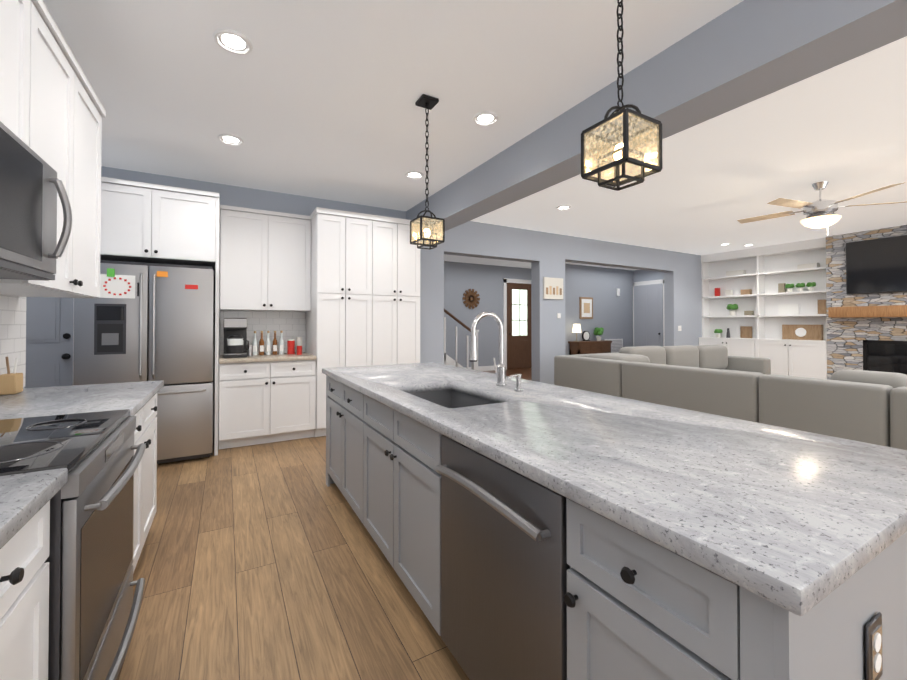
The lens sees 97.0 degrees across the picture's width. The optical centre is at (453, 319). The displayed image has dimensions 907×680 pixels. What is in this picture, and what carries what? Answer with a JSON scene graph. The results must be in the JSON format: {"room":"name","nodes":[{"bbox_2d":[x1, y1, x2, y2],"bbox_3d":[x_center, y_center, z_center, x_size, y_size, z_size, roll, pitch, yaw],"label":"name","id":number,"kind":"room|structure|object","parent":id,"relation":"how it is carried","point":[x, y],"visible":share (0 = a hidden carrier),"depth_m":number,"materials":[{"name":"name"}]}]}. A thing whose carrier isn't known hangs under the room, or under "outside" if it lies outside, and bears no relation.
{"room":"kitchen","nodes":[
{"label":"kitchen","id":0,"kind":"room"},
{"bbox_2d":[0,0,27,107],"bbox_3d":[-1.570,-0.927,1.108,0.346,0.685,0.761,0,-1,-30],"label":"upper cabinet","id":1,"kind":"object","parent":0,"relation":"attached to","point":[13,13],"depth_m":1.43,"materials":[{"name":"white paint"}]},
{"bbox_2d":[0,84,83,283],"bbox_3d":[-1.505,-0.366,1.139,0.490,0.423,0.745,0,-1,-30],"label":"upper cabinet","id":2,"kind":"object","parent":0,"relation":"attached to","point":[42,187],"depth_m":1.44,"materials":[{"name":"white paint"}]},
{"bbox_2d":[0,121,71,280],"bbox_3d":[-1.505,-0.366,1.139,0.490,0.423,0.744,0,-1,-30],"label":"microwave","id":3,"kind":"object","parent":2,"relation":"in","point":[29,186],"depth_m":1.33,"materials":[{"name":"grey metal"}]},
{"bbox_2d":[0,0,103,299],"bbox_3d":[-1.988,-0.697,1.843,0.346,1.130,1.063,0,-1,-30],"label":"upper cabinet","id":4,"kind":"object","parent":0,"relation":"attached to","point":[61,96],"depth_m":1.91,"materials":[{"name":"white paint"}]},
{"bbox_2d":[116,368,531,679],"bbox_3d":[2.107,1.356,4.582,13.540,0.060,12.540,0,-1,-30],"label":"floor","id":5,"kind":"structure","parent":0,"point":[267,561],"depth_m":1.96,"materials":[{"name":"brown wood"}]},
{"bbox_2d":[0,508,47,679],"bbox_3d":[-0.999,0.843,0.367,0.626,0.880,1.058,0,-1,-30],"label":"base cabinet","id":6,"kind":"object","parent":5,"relation":"on","point":[21,563],"depth_m":0.87,"materials":[{"name":"white paint"}]},
{"bbox_2d":[44,408,143,679],"bbox_3d":[-1.425,0.841,1.172,0.667,0.900,0.898,0,-1,-30],"label":"oven","id":7,"kind":"object","parent":5,"relation":"on","point":[78,483],"depth_m":1.16,"materials":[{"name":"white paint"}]},
{"bbox_2d":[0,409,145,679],"bbox_3d":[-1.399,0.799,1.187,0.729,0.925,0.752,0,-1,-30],"label":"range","id":8,"kind":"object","parent":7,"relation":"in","point":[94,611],"depth_m":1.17,"materials":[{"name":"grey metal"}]},
{"bbox_2d":[0,380,163,551],"bbox_3d":[-0.936,0.364,0.290,0.656,0.073,4.816,0,-1,-30],"label":"countertop","id":9,"kind":"structure","parent":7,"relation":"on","point":[44,432],"depth_m":1.30,"materials":[{"name":"grey stone"}]},
{"bbox_2d":[73,261,216,463],"bbox_3d":[-2.962,0.420,3.976,1.020,1.800,0.826,0,-1,-30],"label":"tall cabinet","id":10,"kind":"object","parent":5,"relation":"on","point":[147,322],"depth_m":3.59,"materials":[{"name":"silver metal"}]},
{"bbox_2d":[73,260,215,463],"bbox_3d":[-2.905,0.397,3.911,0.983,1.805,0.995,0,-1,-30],"label":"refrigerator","id":11,"kind":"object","parent":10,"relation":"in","point":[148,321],"depth_m":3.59,"materials":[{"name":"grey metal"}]},
{"bbox_2d":[144,392,156,542],"bbox_3d":[-1.882,0.859,1.924,0.626,0.880,0.999,0,-1,-30],"label":"base cabinet","id":12,"kind":"object","parent":5,"relation":"on","point":[150,409],"depth_m":2.32,"materials":[{"name":"white paint"}]},
{"bbox_2d":[217,361,316,452],"bbox_3d":[-2.112,0.886,4.551,0.938,0.880,0.696,0,-1,-30],"label":"base cabinet","id":13,"kind":"object","parent":5,"relation":"on","point":[259,402],"depth_m":4.24,"materials":[{"name":"white paint"}]},
{"bbox_2d":[217,353,316,364],"bbox_3d":[-2.105,0.424,4.543,0.936,0.040,0.724,0,-1,-30],"label":"countertop","id":14,"kind":"structure","parent":13,"relation":"on","point":[226,358],"depth_m":4.27,"materials":[{"name":"grey stone"}]},
{"bbox_2d":[305,207,380,436],"bbox_3d":[-1.394,0.040,4.955,0.697,2.580,0.716,0,-1,-30],"label":"tall cabinet","id":15,"kind":"object","parent":5,"relation":"on","point":[345,246],"depth_m":4.64,"materials":[{"name":"white paint"}]},
{"bbox_2d":[377,216,419,364],"bbox_3d":[-0.898,0.043,5.236,0.699,2.580,0.716,0,-1,-30],"label":"tall cabinet","id":16,"kind":"object","parent":5,"relation":"on","point":[398,274],"depth_m":4.95,"materials":[{"name":"white paint"}]},
{"bbox_2d":[444,309,478,370],"bbox_3d":[-1.039,-0.159,7.852,2.995,3.038,1.035,0,-1,-30],"label":"staircase","id":17,"kind":"structure","parent":5,"relation":"on","point":[449,360],"depth_m":7.92,"materials":[{"name":"white wood"}]},
{"bbox_2d":[568,340,611,354],"bbox_3d":[3.750,0.987,10.977,1.300,0.810,0.375,0,-1,-30],"label":"console table","id":18,"kind":"object","parent":5,"relation":"on","point":[590,347],"visible":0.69,"depth_m":10.76,"materials":[{"name":"brown wood"}]},
{"bbox_2d":[572,324,580,341],"bbox_3d":[3.290,0.344,10.720,0.236,0.469,0.240,0,-1,-30],"label":"table lamp","id":19,"kind":"object","parent":18,"relation":"on","point":[576,328],"visible":0.96,"depth_m":10.64,"materials":[{"name":"white fabric"}]},
{"bbox_2d":[582,331,589,340],"bbox_3d":[3.674,0.443,11.097,0.280,0.280,0.080,0,-1,-30],"label":"decorative clock","id":20,"kind":"object","parent":18,"relation":"on","point":[585,335],"visible":0.96,"depth_m":11.07,"materials":[{"name":"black metal"}]},
{"bbox_2d":[594,327,603,340],"bbox_3d":[4.031,0.397,11.140,0.269,0.372,0.271,0,-1,-30],"label":"plant","id":21,"kind":"object","parent":18,"relation":"on","point":[598,331],"visible":1,"depth_m":11.08,"materials":[{"name":"green plant"}]},
{"bbox_2d":[326,375,906,679],"bbox_3d":[-0.012,0.860,2.032,0.742,0.880,3.052,0,-1,-30],"label":"kitchen island","id":22,"kind":"object","parent":5,"relation":"on","point":[518,528],"depth_m":0.97,"materials":[{"name":"grey paint"}]},
{"bbox_2d":[436,435,569,679],"bbox_3d":[0.341,0.855,1.356,0.689,0.867,0.622,0,-1,-30],"label":"dishwasher","id":23,"kind":"object","parent":22,"relation":"in","point":[503,566],"depth_m":1.16,"materials":[{"name":"grey metal"}]},
{"bbox_2d":[322,363,906,622],"bbox_3d":[0.137,0.396,2.125,1.000,0.040,3.090,0,-1,-30],"label":"island countertop","id":24,"kind":"structure","parent":22,"relation":"on","point":[797,517],"depth_m":0.96,"materials":[{"name":"grey stone"}]},
{"bbox_2d":[414,387,501,406],"bbox_3d":[-0.017,0.504,2.051,0.402,0.201,0.687,0,-1,-30],"label":"sink","id":25,"kind":"object","parent":24,"relation":"in","point":[451,396],"depth_m":2.36,"materials":[{"name":"grey metal"}]},
{"bbox_2d":[469,311,509,386],"bbox_3d":[0.176,0.165,2.289,0.243,0.424,0.134,0,-1,-30],"label":"faucet","id":26,"kind":"object","parent":24,"relation":"on","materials":[{"name":"silver metal"}]},
{"bbox_2d":[509,374,522,391],"bbox_3d":[0.323,0.331,2.099,0.086,0.088,0.044,0,-1,-30],"label":"soap dispenser","id":27,"kind":"object","parent":24,"relation":"on","point":[518,376],"depth_m":2.10,"materials":[{"name":"silver metal"}]},
{"bbox_2d":[865,612,882,679],"bbox_3d":[0.759,0.597,0.722,0.072,0.114,0.008,0,-1,-30],"label":"outlet plate","id":28,"kind":"object","parent":22,"relation":"attached to","point":[873,620],"depth_m":0.71,"materials":[{"name":"grey metal"}]},
{"bbox_2d":[554,345,906,449],"bbox_3d":[4.536,0.855,4.226,3.970,0.935,5.664,0,-1,-30],"label":"sectional sofa","id":29,"kind":"object","parent":5,"relation":"on","point":[870,407],"visible":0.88,"depth_m":3.64,"materials":[{"name":"fabric"}]},
{"bbox_2d":[699,237,826,378],"bbox_3d":[6.472,-0.082,8.505,0.444,2.897,2.296,0,-1,-30],"label":"built-in shelving","id":30,"kind":"object","parent":5,"relation":"on","point":[769,301],"visible":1,"depth_m":8.38,"materials":[{"name":"painted white wood"}]},
{"bbox_2d":[826,225,906,379],"bbox_3d":[7.598,-0.102,6.557,0.406,2.897,2.196,0,-1,-30],"label":"stone fireplace","id":31,"kind":"object","parent":5,"relation":"on","point":[879,344],"visible":0.52,"depth_m":7.02,"materials":[{"name":"grey"}]},
{"bbox_2d":[828,305,906,317],"bbox_3d":[7.325,-0.140,6.402,0.238,0.190,1.996,0,-1,-30],"label":"mantel shelf","id":32,"kind":"object","parent":31,"relation":"attached to","point":[870,311],"visible":1,"depth_m":6.77,"materials":[{"name":"brown wood"}]},
{"bbox_2d":[846,235,906,294],"bbox_3d":[7.394,-0.914,6.452,0.075,0.920,1.600,0,-1,-30],"label":"wall-mounted tv","id":33,"kind":"object","parent":31,"relation":"attached to","point":[879,265],"visible":1,"depth_m":6.79,"materials":[{"name":"grey plastic"}]},
{"bbox_2d":[101,166,701,384],"bbox_3d":[0.565,-0.103,6.608,12.840,2.900,0.220,0,-1,-30],"label":"wall","id":34,"kind":"structure","parent":0,"point":[545,254],"depth_m":7.02,"materials":[{"name":"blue paint"}]},
{"bbox_2d":[24,297,72,387],"bbox_3d":[-4.111,0.258,3.761,1.040,2.120,0.113,0,-1,-30],"label":"back door","id":35,"kind":"structure","parent":34,"relation":"in","point":[49,341],"depth_m":3.88,"materials":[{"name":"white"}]},
{"bbox_2d":[100,177,216,268],"bbox_3d":[-2.960,-0.902,4.025,1.010,0.675,0.806,0,-1,-30],"label":"upper cabinet","id":36,"kind":"object","parent":34,"relation":"attached to","point":[142,223],"depth_m":3.70,"materials":[{"name":"white paint"}]},
{"bbox_2d":[217,205,308,312],"bbox_3d":[-2.191,-0.670,4.707,0.938,1.125,0.359,0,-1,-30],"label":"upper cabinet","id":37,"kind":"object","parent":34,"relation":"attached to","point":[280,311],"depth_m":4.53,"materials":[{"name":"white paint"}]},
{"bbox_2d":[543,277,562,299],"bbox_3d":[1.781,-0.557,7.156,0.450,0.380,0.030,0,-1,-30],"label":"wall art","id":38,"kind":"object","parent":34,"relation":"attached to","point":[552,288],"depth_m":7.13,"materials":[{"name":"white"}]},
{"bbox_2d":[43,0,906,269],"bbox_3d":[2.107,-1.623,4.613,13.540,0.100,12.540,0,-1,-30],"label":"ceiling","id":39,"kind":"structure","parent":0,"point":[313,98],"depth_m":3.05,"materials":[{"name":"paint"}]},
{"bbox_2d":[218,134,243,145],"bbox_3d":[-1.951,-1.579,3.519,0.200,0.021,0.200,0,-1,-30],"label":"recessed light","id":40,"kind":"object","parent":39,"relation":"in","point":[229,139],"visible":1,"depth_m":3.52,"materials":[{"name":"white"}]},
{"bbox_2d":[213,29,252,54],"bbox_3d":[-1.261,-1.591,2.301,0.200,0.021,0.200,0,-1,-30],"label":"recessed light","id":41,"kind":"object","parent":39,"relation":"in","point":[233,41],"visible":1,"depth_m":2.30,"materials":[{"name":"white"}]},
{"bbox_2d":[405,171,423,178],"bbox_3d":[-0.423,-1.570,4.351,0.200,0.021,0.200,0,-1,-30],"label":"recessed light","id":42,"kind":"object","parent":39,"relation":"in","point":[414,174],"visible":1,"depth_m":4.34,"materials":[{"name":"white"}]},
{"bbox_2d":[410,94,444,249],"bbox_3d":[-0.191,-1.054,2.902,0.188,1.070,0.188,0,-1,-30],"label":"pendant lantern","id":43,"kind":"object","parent":39,"relation":"hanging from","point":[428,102],"visible":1,"depth_m":2.89,"materials":[{"name":"black metal"}]},
{"bbox_2d":[473,111,497,125],"bbox_3d":[0.253,-1.582,3.159,0.200,0.021,0.200,0,-1,-30],"label":"recessed light","id":44,"kind":"object","parent":39,"relation":"in","point":[486,118],"visible":1,"depth_m":3.16,"materials":[{"name":"white"}]},
{"bbox_2d":[556,205,570,209],"bbox_3d":[1.529,-1.558,5.572,0.200,0.021,0.200,0,-1,-30],"label":"recessed light","id":45,"kind":"object","parent":39,"relation":"in","point":[564,207],"visible":1,"depth_m":5.57,"materials":[{"name":"white"}]},
{"bbox_2d":[581,0,662,190],"bbox_3d":[0.585,-1.039,1.411,0.188,1.130,0.188,0,-1,-30],"label":"pendant lantern","id":46,"kind":"object","parent":39,"relation":"hanging from","point":[621,151],"visible":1,"depth_m":1.39,"materials":[{"name":"black metal"}]},
{"bbox_2d":[406,0,906,237],"bbox_3d":[1.561,-1.414,2.146,0.320,0.370,8.550,0,-1,-30],"label":"beam","id":47,"kind":"structure","parent":39,"relation":"attached to","point":[744,52],"depth_m":2.24,"materials":[{"name":"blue paint"}]},
{"bbox_2d":[737,181,906,227],"bbox_3d":[4.187,-1.272,4.641,1.548,0.598,1.538,0,-1,-30],"label":"ceiling fan","id":48,"kind":"object","parent":39,"relation":"hanging from","point":[819,213],"visible":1,"depth_m":4.53,"materials":[{"name":"silver metal"}]},
{"bbox_2d":[444,261,530,366],"bbox_3d":[-0.802,-0.067,10.086,7.490,2.900,0.120,0,-1,-30],"label":"wall","id":49,"kind":"structure","parent":0,"point":[459,277],"depth_m":10.84,"materials":[{"name":"grey paint"}]},
{"bbox_2d":[463,289,479,308],"bbox_3d":[0.477,-0.561,10.725,0.540,0.541,0.035,0,-1,-30],"label":"wall art","id":50,"kind":"object","parent":49,"relation":"attached to","point":[469,297],"visible":0.96,"depth_m":10.71,"materials":[{"name":"brown wood"}]},
{"bbox_2d":[464,365,496,370],"bbox_3d":[-1.268,1.314,9.730,6.099,0.130,0.013,0,-1,-30],"label":"baseboard","id":51,"kind":"structure","parent":49,"relation":"attached to","point":[485,368],"depth_m":10.92,"materials":[{"name":"white"}]},
{"bbox_2d":[503,278,531,368],"bbox_3d":[1.894,0.117,11.483,1.080,2.560,0.100,0,-1,-30],"label":"front door","id":52,"kind":"structure","parent":49,"relation":"in","point":[517,319],"depth_m":11.44,"materials":[{"name":"brown wood"}]},
{"bbox_2d":[565,264,631,354],"bbox_3d":[4.235,-0.052,11.561,2.970,2.900,0.120,0,-1,-30],"label":"wall","id":53,"kind":"structure","parent":0,"point":[612,314],"depth_m":11.48,"materials":[{"name":"grey paint"}]},
{"bbox_2d":[579,288,619,318],"bbox_3d":[4.189,-0.473,11.445,1.630,0.900,0.040,0,-1,-30],"label":"framed picture","id":54,"kind":"object","parent":53,"relation":"attached to","point":[586,307],"visible":0.98,"depth_m":11.15,"materials":[{"name":"brown wood"}]},
{"bbox_2d":[604,339,622,352],"bbox_3d":[4.684,0.880,11.724,0.780,0.640,0.018,0,-1,-30],"label":"air vent","id":55,"kind":"object","parent":53,"relation":"in","point":[616,345],"visible":0.44,"depth_m":11.76,"materials":[{"name":"white metal"}]},
{"bbox_2d":[632,270,663,346],"bbox_3d":[6.114,-0.056,11.137,0.120,2.900,2.430,0,-1,-30],"label":"wall","id":56,"kind":"structure","parent":0,"point":[637,275],"depth_m":11.92,"materials":[{"name":"grey paint"}]},
{"bbox_2d":[633,279,664,346],"bbox_3d":[5.665,0.129,11.680,0.120,2.540,1.060,0,-1,-30],"label":"hall door","id":57,"kind":"structure","parent":56,"relation":"in","point":[648,316],"depth_m":11.68,"materials":[{"name":"white"}]}
]}

